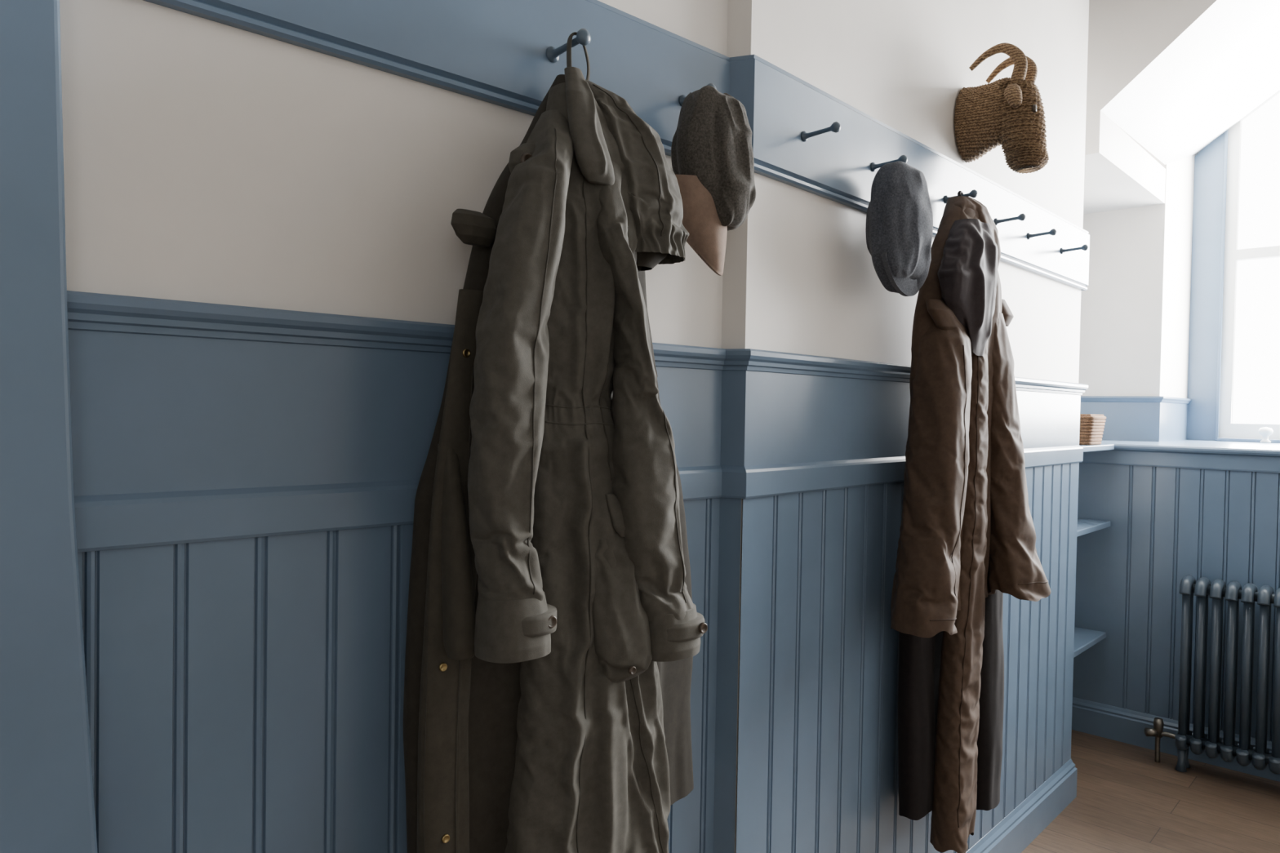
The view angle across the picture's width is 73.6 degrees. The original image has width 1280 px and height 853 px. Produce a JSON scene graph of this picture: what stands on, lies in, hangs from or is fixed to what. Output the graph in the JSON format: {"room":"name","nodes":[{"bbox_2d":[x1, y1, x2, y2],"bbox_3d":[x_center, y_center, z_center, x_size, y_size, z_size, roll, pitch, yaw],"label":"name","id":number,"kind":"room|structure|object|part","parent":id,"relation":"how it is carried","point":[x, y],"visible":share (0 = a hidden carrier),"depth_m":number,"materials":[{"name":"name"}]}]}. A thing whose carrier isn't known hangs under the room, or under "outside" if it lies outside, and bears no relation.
{"room":"entrance hallway","nodes":[
{"label":"entrance hallway","id":0,"kind":"room"},
{"bbox_2d":[59,0,1088,852],"bbox_3d":[-0.541,-0.284,1.160,0.506,3.200,5.535,2,2,43],"label":"wall","id":1,"kind":"structure","parent":0,"point":[206,161],"depth_m":1.18,"materials":[{"name":"beige paint"}]},
{"bbox_2d":[0,0,97,852],"bbox_3d":[-0.996,0.122,0.520,1.192,2.400,0.050,0,2,-42],"label":"trim","id":2,"kind":"structure","parent":1,"relation":"attached to","point":[47,801],"depth_m":0.85,"materials":[{"name":"blue wood"}]},
{"bbox_2d":[77,497,719,852],"bbox_3d":[-0.252,0.660,1.245,1.066,1.060,0.005,0,2,-42],"label":"wainscoting","id":3,"kind":"structure","parent":1,"relation":"attached to","point":[245,695],"depth_m":1.04,"materials":[{"name":"blue paint"}]},
{"bbox_2d":[546,28,591,62],"bbox_3d":[-0.104,-0.562,1.261,0.023,0.026,0.085,0,2,-42],"label":"peg","id":4,"kind":"object","parent":1,"relation":"attached to","point":[583,37],"visible":0.97,"depth_m":1.25,"materials":[{"name":"blue paint"}]},
{"bbox_2d":[403,31,707,852],"bbox_3d":[-0.065,0.102,1.233,0.532,1.352,0.218,0,2,-39],"label":"coat","id":5,"kind":"object","parent":4,"relation":"hanging from","point":[555,628],"visible":1,"depth_m":1.15,"materials":[{"name":"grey fabric"}]},
{"bbox_2d":[68,329,1080,496],"bbox_3d":[0.314,-0.023,2.073,0.512,0.210,3.048,2,2,43],"label":"wall panel","id":6,"kind":"object","parent":1,"relation":"attached to","point":[150,413],"depth_m":1.09,"materials":[{"name":"blue wood"}]},
{"bbox_2d":[66,290,1088,395],"bbox_3d":[0.329,-0.130,2.070,0.531,0.041,3.068,2,2,43],"label":"chair rail","id":7,"kind":"object","parent":1,"relation":"attached to","point":[86,311],"visible":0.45,"depth_m":1.08,"materials":[{"name":"blue paint"}]},
{"bbox_2d":[74,445,1083,552],"bbox_3d":[0.319,0.095,2.075,0.522,0.061,3.059,2,2,43],"label":"rail","id":8,"kind":"object","parent":1,"relation":"attached to","point":[133,520],"visible":0.46,"depth_m":1.07,"materials":[{"name":"blue paint"}]},
{"bbox_2d":[142,0,1089,290],"bbox_3d":[0.331,-0.581,2.061,0.524,0.207,3.061,2,2,43],"label":"board","id":9,"kind":"object","parent":1,"relation":"attached to","point":[492,51],"depth_m":1.41,"materials":[{"name":"wood"}]},
{"bbox_2d":[679,83,715,106],"bbox_3d":[0.100,-0.563,1.453,0.020,0.023,0.075,0,2,-42],"label":"peg","id":10,"kind":"object","parent":1,"relation":"attached to","point":[682,98],"visible":0.27,"depth_m":1.47,"materials":[{"name":"blue paint"}]},
{"bbox_2d":[671,85,755,275],"bbox_3d":[0.109,-0.402,1.417,0.169,0.304,0.125,1,1,-2],"label":"flat cap","id":11,"kind":"object","parent":10,"relation":"hanging from","point":[712,154],"visible":0.97,"depth_m":1.37,"materials":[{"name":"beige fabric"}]},
{"bbox_2d":[712,497,741,852],"bbox_3d":[0.157,0.659,1.594,0.045,1.060,0.001,1,1,20],"label":"wall panel","id":12,"kind":"object","parent":1,"relation":"attached to","point":[730,509],"visible":1,"depth_m":1.59,"materials":[{"name":"blue paint"}]},
{"bbox_2d":[800,121,840,142],"bbox_3d":[0.348,-0.565,1.639,0.080,0.023,0.020,2,2,43],"label":"peg","id":13,"kind":"object","parent":1,"relation":"attached to","point":[835,127],"visible":1,"depth_m":1.63,"materials":[{"name":"blue paint"}]},
{"bbox_2d":[871,155,907,171],"bbox_3d":[0.537,-0.566,1.839,0.080,0.023,0.020,2,2,43],"label":"peg","id":14,"kind":"object","parent":1,"relation":"attached to","point":[904,158],"visible":0.83,"depth_m":1.84,"materials":[{"name":"blue paint"}]},
{"bbox_2d":[865,160,933,296],"bbox_3d":[0.559,-0.414,1.811,0.112,0.278,0.205,2,2,43],"label":"flat cap","id":15,"kind":"object","parent":14,"relation":"hanging from","point":[899,227],"visible":1,"depth_m":1.75,"materials":[{"name":"grey fabric"}]},
{"bbox_2d":[736,462,1079,852],"bbox_3d":[0.856,0.656,2.302,0.005,1.060,1.974,2,2,43],"label":"wainscoting panel","id":16,"kind":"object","parent":1,"relation":"attached to","point":[818,736],"depth_m":1.87,"materials":[{"name":"blue paint"}]},
{"bbox_2d":[943,189,977,203],"bbox_3d":[0.793,-0.568,2.110,0.080,0.023,0.020,2,2,43],"label":"peg","id":17,"kind":"object","parent":1,"relation":"attached to","point":[973,193],"visible":0.75,"depth_m":2.09,"materials":[{"name":"blue paint"}]},
{"bbox_2d":[890,191,1049,852],"bbox_3d":[0.769,0.208,2.030,0.593,1.572,0.221,0,2,-38],"label":"coat","id":18,"kind":"object","parent":17,"relation":"hanging from","point":[967,534],"visible":1,"depth_m":1.97,"materials":[{"name":"brown fabric"}]},
{"bbox_3d":[0.769,0.620,2.135,0.054,0.604,0.359,2,2,43],"label":"panel","id":19,"kind":"part","parent":18,"relation":"part of","materials":[{"name":"brown fabric"}]},
{"bbox_2d":[937,195,1000,355],"bbox_3d":[0.767,-0.358,1.997,0.147,0.392,0.326,2,2,43],"label":"hood","id":20,"kind":"object","parent":18,"relation":"attached to","point":[969,251],"depth_m":1.91,"materials":[{"name":"brown fabric"}]},
{"bbox_2d":[954,42,1048,173],"bbox_3d":[0.933,-0.801,2.178,0.207,0.315,0.184,2,2,43],"label":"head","id":21,"kind":"object","parent":1,"relation":"attached to","point":[1009,113],"visible":1,"depth_m":2.14},
{"bbox_2d":[994,213,1026,225],"bbox_3d":[1.017,-0.569,2.348,0.080,0.023,0.020,2,2,43],"label":"peg","id":22,"kind":"object","parent":1,"relation":"attached to","point":[1022,216],"visible":1,"depth_m":2.34,"materials":[{"name":"blue paint"}]},
{"bbox_2d":[965,759,1077,852],"bbox_3d":[0.304,1.242,2.099,0.530,0.140,3.067,2,2,43],"label":"baseboard","id":23,"kind":"structure","parent":1,"relation":"attached to","point":[1020,828],"depth_m":2.71,"materials":[{"name":"blue paint"}]},
{"bbox_2d":[1026,228,1056,239],"bbox_3d":[1.191,-0.570,2.532,0.080,0.023,0.020,2,2,43],"label":"peg","id":24,"kind":"object","parent":1,"relation":"attached to","point":[1053,232],"visible":1,"depth_m":2.53,"materials":[{"name":"blue paint"}]},
{"bbox_2d":[1060,244,1088,253],"bbox_3d":[1.399,-0.571,2.752,0.080,0.023,0.020,2,2,43],"label":"peg","id":25,"kind":"object","parent":1,"relation":"attached to","point":[1084,247],"visible":1,"depth_m":2.75,"materials":[{"name":"blue paint"}]},
{"bbox_2d":[1083,110,1165,214],"bbox_3d":[1.931,-1.128,3.816,0.513,0.160,1.090,2,2,43],"label":"bulkhead","id":26,"kind":"object","parent":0,"point":[1119,174],"depth_m":3.63,"materials":[{"name":"white paint"}]},
{"bbox_2d":[1078,124,1195,398],"bbox_3d":[2.475,-1.019,4.396,0.515,2.164,0.600,2,2,43],"label":"wall","id":27,"kind":"structure","parent":0,"point":[1135,318],"depth_m":4.14,"materials":[{"name":"beige paint"}]},
{"bbox_2d":[1080,395,1191,441],"bbox_3d":[2.474,-0.043,4.382,0.485,0.214,0.610,2,2,43],"label":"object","id":28,"kind":"object","parent":27,"relation":"attached to","point":[1128,418],"visible":0.73,"depth_m":4.12,"materials":[{"name":"blue paint"}]},
{"bbox_2d":[1021,729,1279,852],"bbox_3d":[1.186,1.374,1.019,3.600,0.050,7.500,2,2,43],"label":"floor","id":29,"kind":"structure","parent":0,"point":[1126,801],"depth_m":2.95,"materials":[{"name":"brown wood"}]},
{"bbox_2d":[1144,575,1279,773],"bbox_3d":[2.269,0.951,3.126,0.732,0.745,0.140,2,2,43],"label":"radiator","id":30,"kind":"object","parent":29,"relation":"on","point":[1202,588],"visible":1,"depth_m":3.17,"materials":[{"name":"metal"}]},
{"bbox_2d":[1085,0,1216,113],"bbox_3d":[2.633,-1.561,2.403,3.350,0.790,0.001,2,2,43],"label":"ceiling","id":31,"kind":"structure","parent":0,"point":[1125,37],"depth_m":3.18,"materials":[{"name":"white paint"}]},
{"bbox_2d":[1100,0,1279,164],"bbox_3d":[3.397,-1.557,2.878,2.890,0.788,1.740,2,2,43],"label":"ceiling","id":32,"kind":"structure","parent":0,"point":[1223,68],"depth_m":3.44,"materials":[{"name":"white paint"}]},
{"bbox_3d":[1.830,-0.355,4.114,0.100,3.300,2.100,2,2,43],"label":"wall","id":33,"kind":"structure","parent":0,"visible":0},
{"bbox_2d":[1073,626,1106,657],"bbox_3d":[1.553,0.866,3.474,0.440,0.024,0.680,2,2,43],"label":"shelf","id":34,"kind":"object","parent":33,"relation":"attached to","point":[1084,638],"visible":0.23,"depth_m":3.47,"materials":[{"name":"blue paint"}]},
{"bbox_2d":[1076,518,1111,537],"bbox_3d":[1.563,0.401,3.463,0.445,0.024,0.680,2,2,43],"label":"shelf","id":35,"kind":"object","parent":33,"relation":"attached to","point":[1085,526],"visible":0.22,"depth_m":3.44,"materials":[{"name":"blue paint"}]},
{"bbox_2d":[1079,444,1114,452],"bbox_3d":[1.570,0.080,3.454,0.450,0.024,0.680,2,2,43],"label":"shelf","id":36,"kind":"object","parent":33,"relation":"attached to","point":[1086,448],"visible":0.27,"depth_m":3.38,"materials":[{"name":"blue paint"}]},
{"bbox_2d":[1079,413,1106,444],"bbox_3d":[1.778,0.011,3.437,0.130,0.122,0.198,2,2,43],"label":"wicker basket","id":37,"kind":"object","parent":36,"relation":"on","point":[1091,425],"visible":0.55,"depth_m":3.35,"materials":[{"name":"brown wicker"}]},
{"bbox_3d":[1.778,-0.043,3.436,0.110,0.013,0.180,2,2,43],"label":"lid","id":38,"kind":"part","parent":37,"relation":"part of","materials":[{"name":"brown wicker"}]},
{"bbox_2d":[1071,697,1279,782],"bbox_3d":[2.859,1.271,2.753,3.350,0.140,0.020,2,2,43],"label":"baseboard","id":39,"kind":"structure","parent":33,"relation":"attached to","point":[1105,721],"depth_m":3.52,"materials":[{"name":"blue paint"}]},
{"bbox_2d":[1072,462,1279,742],"bbox_3d":[2.881,0.692,2.739,3.330,1.060,0.005,2,2,43],"label":"trim","id":40,"kind":"structure","parent":33,"relation":"attached to","point":[1168,525],"depth_m":3.46,"materials":[{"name":"blue paint"}]},
{"bbox_2d":[1079,443,1279,473],"bbox_3d":[2.873,0.150,2.724,3.350,0.088,0.034,2,2,43],"label":"rail","id":41,"kind":"object","parent":33,"relation":"attached to","point":[1261,460],"visible":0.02,"depth_m":3.38,"materials":[{"name":"blue paint"}]},
{"bbox_2d":[1100,440,1279,449],"bbox_3d":[3.325,0.126,3.202,3.350,0.046,1.280,2,2,43],"label":"window ledge","id":42,"kind":"object","parent":33,"relation":"attached to","point":[1200,443],"visible":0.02,"depth_m":3.76,"materials":[{"name":"blue paint"}]},
{"bbox_2d":[1186,131,1228,440],"bbox_3d":[2.910,-0.727,4.389,0.140,1.593,0.014,2,2,43],"label":"window frame","id":43,"kind":"structure","parent":33,"relation":"attached to","point":[1209,162],"depth_m":4.39,"materials":[{"name":"blue paint"}]},
{"bbox_2d":[1214,128,1228,440],"bbox_3d":[2.947,-0.720,4.335,0.014,1.583,0.012,2,2,43],"label":"bead","id":44,"kind":"object","parent":43,"relation":"attached to","point":[1225,151],"depth_m":4.33},
{"bbox_2d":[1217,120,1279,442],"bbox_3d":[3.664,-0.807,3.613,2.070,1.813,0.190,2,2,43],"label":"window","id":45,"kind":"structure","parent":33,"relation":"in","point":[1265,432],"depth_m":4.33,"materials":[{"name":"white wood"}]},
{"bbox_3d":[2.990,-0.836,4.352,0.075,1.809,0.039,2,2,43],"label":"stile","id":46,"kind":"part","parent":45,"relation":"part of","materials":[{"name":"white wood"}]},
{"bbox_3d":[3.728,0.053,3.660,1.995,0.084,0.039,2,2,43],"label":"bottom rail","id":47,"kind":"part","parent":45,"relation":"part of","materials":[{"name":"white wood"}]},
{"bbox_3d":[3.023,0.040,4.132,0.060,0.075,0.060,2,2,43],"label":"sash knob","id":48,"kind":"part","parent":45,"relation":"part of","materials":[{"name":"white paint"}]},
{"bbox_2d":[1235,245,1279,261],"bbox_3d":[3.741,-0.838,3.639,1.995,0.050,0.045,2,2,43],"label":"meeting rail","id":49,"kind":"object","parent":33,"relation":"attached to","point":[1266,252],"visible":1,"depth_m":4.25,"materials":[{"name":"white paint"}]}
]}

